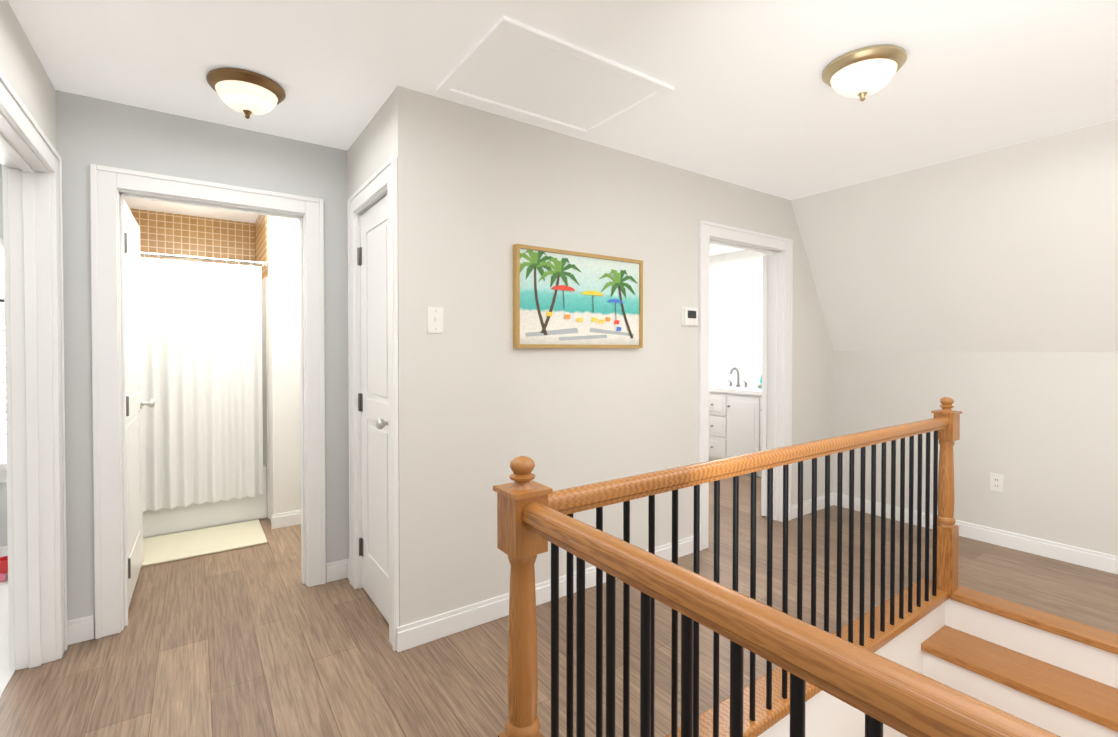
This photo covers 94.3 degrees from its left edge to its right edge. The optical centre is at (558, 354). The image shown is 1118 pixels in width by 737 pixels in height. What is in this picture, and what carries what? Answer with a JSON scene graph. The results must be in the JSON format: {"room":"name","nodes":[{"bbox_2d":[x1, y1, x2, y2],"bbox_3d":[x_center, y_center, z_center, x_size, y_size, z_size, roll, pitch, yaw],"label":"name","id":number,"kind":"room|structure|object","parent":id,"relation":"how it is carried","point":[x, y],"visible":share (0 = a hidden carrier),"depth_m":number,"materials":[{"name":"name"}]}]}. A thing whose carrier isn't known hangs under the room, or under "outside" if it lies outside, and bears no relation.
{"room":"upstairs landing","nodes":[
{"label":"upstairs landing","id":0,"kind":"room"},
{"bbox_2d":[0,163,7,546],"bbox_3d":[-4.217,0.059,2.641,2.650,2.440,0.120,-1,1,-35],"label":"wall","id":1,"kind":"structure","parent":0,"point":[3,514],"depth_m":3.16,"materials":[{"name":"paint"}]},
{"bbox_2d":[0,238,6,482],"bbox_3d":[-3.545,0.015,3.024,1.030,1.519,0.075,-1,1,-35],"label":"room window","id":2,"kind":"structure","parent":1,"relation":"in","point":[3,473],"depth_m":3.15,"materials":[{"name":"white"}]},
{"bbox_2d":[0,546,7,556],"bbox_3d":[-4.129,1.227,2.635,2.530,0.105,0.015,-1,1,-35],"label":"baseboard","id":3,"kind":"structure","parent":1,"relation":"attached to","point":[3,551],"depth_m":3.16,"materials":[{"name":"white"}]},
{"bbox_2d":[0,573,14,696],"bbox_3d":[-3.090,1.448,1.055,2.650,0.304,4.040,-1,1,-35],"label":"floor","id":4,"kind":"structure","parent":0,"point":[6,674],"depth_m":2.34,"materials":[{"name":"white"}]},
{"bbox_2d":[0,556,7,581],"bbox_3d":[-3.124,1.157,3.006,0.120,0.227,0.248,0,1,30],"label":"wagon","id":5,"kind":"object","parent":4,"relation":"on","point":[3,565],"visible":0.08,"depth_m":2.92,"materials":[{"name":"red"}]},
{"bbox_2d":[0,0,55,148],"bbox_3d":[-1.525,0.077,1.220,0.120,2.440,7.340,-1,1,-35],"label":"wall","id":6,"kind":"structure","parent":0,"point":[23,71],"depth_m":1.86,"materials":[{"name":"paint"}]},
{"bbox_2d":[0,71,67,670],"bbox_3d":[-1.816,0.224,1.635,0.168,2.136,1.402,-1,1,-35],"label":"door frame","id":7,"kind":"structure","parent":6,"relation":"attached to","point":[30,160],"depth_m":2.12,"materials":[{"name":"white wood"}]},
{"bbox_2d":[56,90,348,623],"bbox_3d":[-1.424,0.056,2.893,1.970,2.440,0.120,-1,1,-35],"label":"wall","id":8,"kind":"structure","parent":0,"point":[91,130],"depth_m":2.47,"materials":[{"name":"paint"}]},
{"bbox_2d":[124,201,154,607],"bbox_3d":[-2.324,0.245,2.817,0.171,2.020,0.781,-1,1,-35],"label":"bathroom door","id":9,"kind":"structure","parent":8,"relation":"in","point":[135,403],"depth_m":2.82,"materials":[{"name":"white wood"}]},
{"bbox_2d":[67,559,347,644],"bbox_3d":[-1.697,1.227,2.633,1.208,0.105,0.015,-1,1,-35],"label":"baseboard","id":10,"kind":"structure","parent":8,"relation":"attached to","point":[82,629],"depth_m":2.33,"materials":[{"name":"white"}]},
{"bbox_2d":[90,164,325,638],"bbox_3d":[-1.744,0.211,2.670,0.966,2.136,0.168,-1,1,-35],"label":"door frame","id":11,"kind":"structure","parent":8,"relation":"attached to","point":[111,188],"depth_m":2.43,"materials":[{"name":"white wood"}]},
{"bbox_2d":[140,251,266,511],"bbox_3d":[-2.591,0.173,3.669,0.930,1.775,0.079,-1,1,-35],"label":"shower curtain","id":12,"kind":"object","parent":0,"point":[201,375],"visible":0.85,"depth_m":3.70,"materials":[{"name":"white fabric"}]},
{"bbox_2d":[267,216,300,520],"bbox_3d":[-2.336,0.038,4.286,0.180,2.440,1.150,-1,1,-35],"label":"wall","id":13,"kind":"structure","parent":0,"point":[284,365],"depth_m":3.82,"materials":[{"name":"white paint"}]},
{"bbox_2d":[253,215,268,518],"bbox_3d":[-2.481,0.038,4.325,0.012,2.440,0.840,-1,1,-35],"label":"wall tile","id":14,"kind":"structure","parent":13,"relation":"attached to","point":[260,226],"depth_m":4.08,"materials":[{"name":"brown tile"}]},
{"bbox_2d":[271,510,300,528],"bbox_3d":[-2.001,1.212,3.825,0.210,0.105,0.015,-1,1,-35],"label":"baseboard","id":15,"kind":"structure","parent":13,"relation":"attached to","point":[284,519],"depth_m":3.81,"materials":[{"name":"white wood"}]},
{"bbox_2d":[299,266,300,442],"bbox_3d":[-2.795,0.032,4.740,2.090,2.440,0.120,-1,1,-35],"label":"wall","id":16,"kind":"structure","parent":0,"point":[300,422],"depth_m":4.92,"materials":[{"name":"white paint"}]},
{"bbox_2d":[129,208,252,264],"bbox_3d":[-3.125,0.036,4.427,0.950,2.440,0.012,-1,1,-35],"label":"wall tile","id":17,"kind":"structure","parent":16,"relation":"attached to","point":[171,233],"depth_m":4.42,"materials":[{"name":"brown tile"}]},
{"bbox_2d":[347,86,425,626],"bbox_3d":[-0.900,0.059,2.640,0.120,2.440,0.895,-1,1,-35],"label":"wall","id":18,"kind":"structure","parent":0,"point":[395,127],"depth_m":2.28,"materials":[{"name":"paint"}]},
{"bbox_2d":[347,559,348,578],"bbox_3d":[-1.185,1.223,2.943,0.015,0.105,0.095,-1,1,-35],"label":"baseboard","id":19,"kind":"structure","parent":18,"relation":"attached to","point":[348,569],"depth_m":2.96,"materials":[{"name":"white wood"}]},
{"bbox_2d":[357,195,388,623],"bbox_3d":[-0.922,0.260,2.575,0.103,2.020,0.606,-1,1,-35],"label":"closet door","id":20,"kind":"structure","parent":18,"relation":"in","point":[372,255],"depth_m":2.61,"materials":[{"name":"white wood"}]},
{"bbox_2d":[347,156,398,650],"bbox_3d":[-0.882,0.212,2.597,0.145,2.136,0.792,-1,1,-35],"label":"trim","id":21,"kind":"structure","parent":18,"relation":"attached to","point":[379,184],"depth_m":2.48,"materials":[{"name":"white wood"}]},
{"bbox_2d":[0,474,1117,736],"bbox_3d":[0.835,1.426,2.896,5.890,0.300,7.340,-1,1,-35],"label":"floor","id":22,"kind":"structure","parent":0,"point":[262,640],"depth_m":2.26,"materials":[{"name":"brown wood"}]},
{"bbox_2d":[141,519,266,566],"bbox_3d":[-2.426,1.260,3.499,0.750,0.016,0.560,-1,1,-35],"label":"bath mat","id":23,"kind":"object","parent":22,"relation":"on","point":[160,549],"visible":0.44,"depth_m":3.48,"materials":[{"name":"beige fabric"}]},
{"bbox_2d":[143,463,266,537],"bbox_3d":[-2.872,1.061,4.080,0.924,0.400,0.867,-1,1,-35],"label":"bathtub","id":24,"kind":"object","parent":22,"relation":"on","point":[176,519],"visible":0.19,"depth_m":3.77,"materials":[{"name":"white ceramic"}]},
{"bbox_2d":[709,387,756,460],"bbox_3d":[1.900,0.819,5.816,0.537,0.840,0.357,-1,1,-35],"label":"base cabinet","id":25,"kind":"object","parent":22,"relation":"on","point":[716,394],"depth_m":5.62,"materials":[{"name":"white wood"}]},
{"bbox_2d":[725,391,761,475],"bbox_3d":[2.115,0.823,5.509,0.537,0.840,0.408,-1,1,-35],"label":"base cabinet","id":26,"kind":"object","parent":22,"relation":"on","point":[735,416],"depth_m":5.37,"materials":[{"name":"white wood"}]},
{"bbox_2d":[757,395,761,476],"bbox_3d":[2.344,0.827,5.184,0.537,0.840,0.421,-1,1,-35],"label":"base cabinet","id":27,"kind":"object","parent":22,"relation":"on","point":[759,397],"depth_m":5.21,"materials":[{"name":"white wood"}]},
{"bbox_2d":[493,397,1060,736],"bbox_3d":[1.410,0.769,1.461,2.776,1.050,1.521,-1,1,-35],"label":"stair railing","id":28,"kind":"object","parent":22,"relation":"on","point":[534,518],"visible":1,"depth_m":1.24,"materials":[{"name":"brown wood"}]},
{"bbox_2d":[8,0,1117,255],"bbox_3d":[0.835,-1.224,2.862,5.890,0.120,7.340,-1,1,-35],"label":"ceiling","id":29,"kind":"structure","parent":0,"point":[753,100],"depth_m":2.07,"materials":[{"name":"paint"}]},
{"bbox_2d":[206,67,285,118],"bbox_3d":[-1.334,-1.083,2.220,0.292,0.145,0.292,-1,1,-35],"label":"light","id":30,"kind":"object","parent":29,"relation":"attached to","point":[247,93],"visible":1,"depth_m":2.15,"materials":[{"name":"white glass"}]},
{"bbox_2d":[436,16,674,136],"bbox_3d":[-0.017,-1.148,2.240,0.840,0.016,0.600,-1,1,-35],"label":"attic hatch","id":31,"kind":"object","parent":29,"relation":"attached to","point":[510,65],"visible":1,"depth_m":2.19,"materials":[{"name":"paint"}]},
{"bbox_2d":[822,45,906,101],"bbox_3d":[1.208,-1.081,2.063,0.292,0.145,0.292,-1,1,-35],"label":"light","id":32,"kind":"object","parent":29,"relation":"attached to","point":[861,73],"visible":0.98,"depth_m":1.99,"materials":[{"name":"white glass"}]},
{"bbox_2d":[425,94,833,617],"bbox_3d":[1.189,0.046,3.635,4.442,2.440,0.120,-1,1,-35],"label":"wall","id":33,"kind":"structure","parent":0,"point":[497,187],"depth_m":2.71,"materials":[{"name":"paint"}]},
{"bbox_2d":[428,307,442,332],"bbox_3d":[-0.551,-0.157,2.325,0.072,0.116,0.018,-1,1,-35],"label":"light switch","id":34,"kind":"object","parent":33,"relation":"attached to","point":[435,319],"visible":1,"depth_m":2.32,"materials":[{"name":"white plastic"}]},
{"bbox_2d":[513,244,642,347],"bbox_3d":[0.131,-0.292,2.792,0.851,0.508,0.035,-1,1,-35],"label":"framed picture","id":35,"kind":"object","parent":33,"relation":"attached to","point":[566,299],"visible":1,"depth_m":2.75,"materials":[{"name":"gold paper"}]},
{"bbox_2d":[397,492,833,651],"bbox_3d":[0.804,1.218,3.297,3.677,0.105,0.015,-1,1,-35],"label":"baseboard","id":36,"kind":"structure","parent":33,"relation":"attached to","point":[424,631],"depth_m":2.48,"materials":[{"name":"white wood"}]},
{"bbox_2d":[681,307,697,326],"bbox_3d":[0.835,-0.242,3.291,0.136,0.120,0.029,-1,1,-35],"label":"thermostat","id":37,"kind":"object","parent":33,"relation":"attached to","point":[689,316],"visible":1,"depth_m":3.27,"materials":[{"name":"white plastic"}]},
{"bbox_2d":[698,220,792,550],"bbox_3d":[1.296,0.198,3.712,1.052,2.136,0.168,-1,1,-35],"label":"door frame","id":38,"kind":"structure","parent":33,"relation":"attached to","point":[778,251],"depth_m":3.90,"materials":[{"name":"white wood"}]},
{"bbox_2d":[757,255,766,515],"bbox_3d":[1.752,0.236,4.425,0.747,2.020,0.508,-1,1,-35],"label":"door","id":39,"kind":"structure","parent":33,"relation":"in","point":[763,385],"depth_m":4.02,"materials":[{"name":"white wood"}]},
{"bbox_2d":[709,250,766,377],"bbox_3d":[2.291,0.018,5.824,0.120,2.440,2.195,-1,1,-35],"label":"wall","id":40,"kind":"structure","parent":0,"point":[735,309],"depth_m":6.04,"materials":[{"name":"white paint"}]},
{"bbox_2d":[758,602,944,736],"bbox_3d":[0.923,2.252,2.077,2.800,1.870,0.120,-1,1,-35],"label":"wall","id":41,"kind":"structure","parent":0,"point":[827,714],"depth_m":2.23,"materials":[{"name":"white paint"}]},
{"bbox_2d":[665,578,952,736],"bbox_3d":[0.994,1.295,2.094,2.850,0.042,0.163,-1,1,-35],"label":"trim","id":42,"kind":"structure","parent":41,"relation":"attached to","point":[765,719],"depth_m":2.01,"materials":[{"name":"brown wood"}]},
{"bbox_2d":[953,586,1117,654],"bbox_3d":[2.562,1.294,2.219,0.140,0.042,1.410,-1,1,-35],"label":"trim","id":43,"kind":"structure","parent":41,"relation":"attached to","point":[1083,633],"depth_m":2.50,"materials":[{"name":"brown wood"}]},
{"bbox_2d":[790,119,1117,555],"bbox_3d":[3.239,0.180,2.544,0.783,2.800,4.025,-1,1,-35],"label":"wall","id":44,"kind":"structure","parent":0,"point":[980,290],"depth_m":3.33,"materials":[{"name":"paint"}]},
{"bbox_2d":[834,492,1117,574],"bbox_3d":[3.421,1.225,2.758,0.015,0.105,3.905,-1,1,-35],"label":"baseboard","id":45,"kind":"structure","parent":44,"relation":"attached to","point":[1100,561],"depth_m":3.36,"materials":[{"name":"white wood"}]},
{"bbox_2d":[990,473,1003,492],"bbox_3d":[2.924,0.854,3.465,0.010,0.116,0.072,-1,1,-35],"label":"outlet","id":46,"kind":"object","parent":44,"relation":"attached to","point":[997,482],"visible":1,"depth_m":3.46,"materials":[{"name":"white plastic"}]},
{"bbox_3d":[1.378,3.345,1.444,2.800,0.300,1.700,-1,1,-35],"label":"floor","id":47,"kind":"structure","parent":0,"visible":0},
{"bbox_2d":[899,598,1117,736],"bbox_3d":[1.427,2.259,1.465,2.680,1.870,1.460,-1,1,-35],"label":"flight","id":48,"kind":"object","parent":47,"relation":"on","point":[1059,685],"visible":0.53,"depth_m":2.42,"materials":[{"name":"brown wood"}]}
]}

